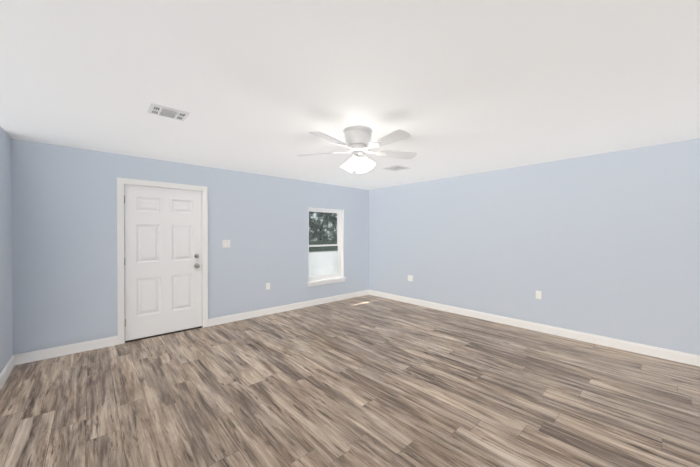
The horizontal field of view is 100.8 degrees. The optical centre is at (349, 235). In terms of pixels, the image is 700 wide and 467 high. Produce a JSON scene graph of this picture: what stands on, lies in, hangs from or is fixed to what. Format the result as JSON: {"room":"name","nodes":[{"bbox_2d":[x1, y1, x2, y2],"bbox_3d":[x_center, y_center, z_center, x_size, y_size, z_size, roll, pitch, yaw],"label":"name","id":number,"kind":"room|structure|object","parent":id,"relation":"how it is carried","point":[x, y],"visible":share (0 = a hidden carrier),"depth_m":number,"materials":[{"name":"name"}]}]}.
{"room":"empty living room","nodes":[
{"label":"empty living room","id":0,"kind":"room"},
{"bbox_2d":[0,126,12,373],"bbox_3d":[-0.855,0.197,-0.093,0.150,2.420,8.410,0,1,-42],"label":"wall","id":1,"kind":"structure","parent":0,"point":[8,250],"depth_m":2.87,"materials":[{"name":"blue paint"}]},
{"bbox_2d":[0,355,14,389],"bbox_3d":[-0.788,1.350,-0.036,0.015,0.112,8.395,0,1,-42],"label":"baseboard","id":2,"kind":"structure","parent":1,"relation":"attached to","point":[7,370],"depth_m":2.83,"materials":[{"name":"white paint"}]},
{"bbox_2d":[11,139,368,354],"bbox_3d":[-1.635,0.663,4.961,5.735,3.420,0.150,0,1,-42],"label":"wall","id":3,"kind":"structure","parent":0,"point":[64,242],"depth_m":3.64,"materials":[{"name":"blue paint"}]},
{"bbox_2d":[117,178,207,344],"bbox_3d":[-2.602,0.320,4.079,1.066,2.118,0.169,0,1,-42],"label":"door frame","id":4,"kind":"structure","parent":3,"relation":"attached to","point":[121,182],"depth_m":3.76,"materials":[{"name":"white paint"}]},
{"bbox_2d":[124,184,201,340],"bbox_3d":[-2.561,0.347,4.024,0.925,2.024,0.116,0,1,-42],"label":"door","id":5,"kind":"structure","parent":3,"relation":"in","point":[163,255],"depth_m":4.00,"materials":[{"name":"white paint"}]},
{"bbox_2d":[125,326,201,342],"bbox_3d":[-2.609,1.375,4.094,0.922,0.008,0.146,0,1,-42],"label":"door threshold sill","id":6,"kind":"structure","parent":3,"relation":"attached to","point":[162,334],"depth_m":4.02,"materials":[{"name":"grey"}]},
{"bbox_2d":[14,290,368,364],"bbox_3d":[-1.580,1.317,4.904,5.435,0.112,0.015,0,1,-42],"label":"baseboard","id":7,"kind":"structure","parent":3,"relation":"attached to","point":[33,356],"depth_m":3.67,"materials":[{"name":"white paint"}]},
{"bbox_2d":[223,240,229,246],"bbox_3d":[-1.949,0.125,4.567,0.116,0.115,0.011,0,1,-42],"label":"switch plate","id":8,"kind":"object","parent":3,"relation":"attached to","point":[226,243],"visible":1,"depth_m":4.57,"materials":[{"name":"white plastic"}]},
{"bbox_2d":[307,207,345,286],"bbox_3d":[-0.505,0.214,5.941,0.970,1.535,0.185,0,1,-42],"label":"window","id":9,"kind":"structure","parent":3,"relation":"in","point":[330,278],"depth_m":6.08,"materials":[{"name":"white plastic"}]},
{"bbox_2d":[0,295,699,466],"bbox_3d":[1.224,1.444,1.780,5.735,0.100,8.710,0,1,-42],"label":"floor","id":10,"kind":"structure","parent":0,"point":[368,381],"depth_m":2.46,"materials":[{"name":"laminate"}]},
{"bbox_2d":[0,0,699,189],"bbox_3d":[1.224,-1.076,1.764,5.735,0.100,8.710,0,1,-42],"label":"ceiling","id":11,"kind":"structure","parent":0,"point":[453,88],"depth_m":1.91,"materials":[{"name":"white paint"}]},
{"bbox_2d":[147,103,189,120],"bbox_3d":[-1.515,-1.024,2.417,0.270,0.013,0.230,0,1,-42],"label":"ceiling vent","id":12,"kind":"object","parent":11,"relation":"in","point":[164,111],"visible":1,"depth_m":2.39,"materials":[{"name":"white metal"}]},
{"bbox_2d":[297,125,416,172],"bbox_3d":[0.089,-0.818,2.810,1.236,0.430,1.213,0,1,-42],"label":"ceiling fan","id":13,"kind":"object","parent":11,"relation":"attached to","point":[357,140],"visible":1,"depth_m":2.75,"materials":[{"name":"white metal"}]},
{"bbox_2d":[382,165,408,170],"bbox_3d":[0.713,-1.033,4.470,0.300,0.022,0.300,0,1,-42],"label":"ceiling vent","id":14,"kind":"object","parent":11,"relation":"in","point":[396,168],"visible":0.98,"depth_m":4.44,"materials":[{"name":"white"}]},
{"bbox_2d":[369,138,699,355],"bbox_3d":[3.302,0.172,3.637,0.150,2.420,8.410,0,1,-42],"label":"wall","id":15,"kind":"structure","parent":0,"point":[605,244],"depth_m":3.94,"materials":[{"name":"blue paint"}]},
{"bbox_2d":[369,290,699,366],"bbox_3d":[3.246,1.326,3.584,0.015,0.112,8.395,0,1,-42],"label":"baseboard","id":16,"kind":"structure","parent":15,"relation":"attached to","point":[678,356],"depth_m":3.94,"materials":[{"name":"white paint"}]},
{"bbox_2d":[536,291,540,298],"bbox_3d":[2.719,0.853,4.173,0.008,0.115,0.070,0,1,-42],"label":"electrical outlet","id":17,"kind":"object","parent":15,"relation":"attached to","point":[538,294],"visible":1,"depth_m":4.17,"materials":[{"name":"white plastic"}]},
{"label":"outside","id":18,"kind":"structure","parent":0,"visible":0},
{"bbox_2d":[309,212,337,276],"bbox_3d":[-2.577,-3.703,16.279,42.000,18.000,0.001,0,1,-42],"label":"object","id":19,"kind":"structure","parent":18,"point":[315,253],"depth_m":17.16,"materials":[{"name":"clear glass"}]}
]}

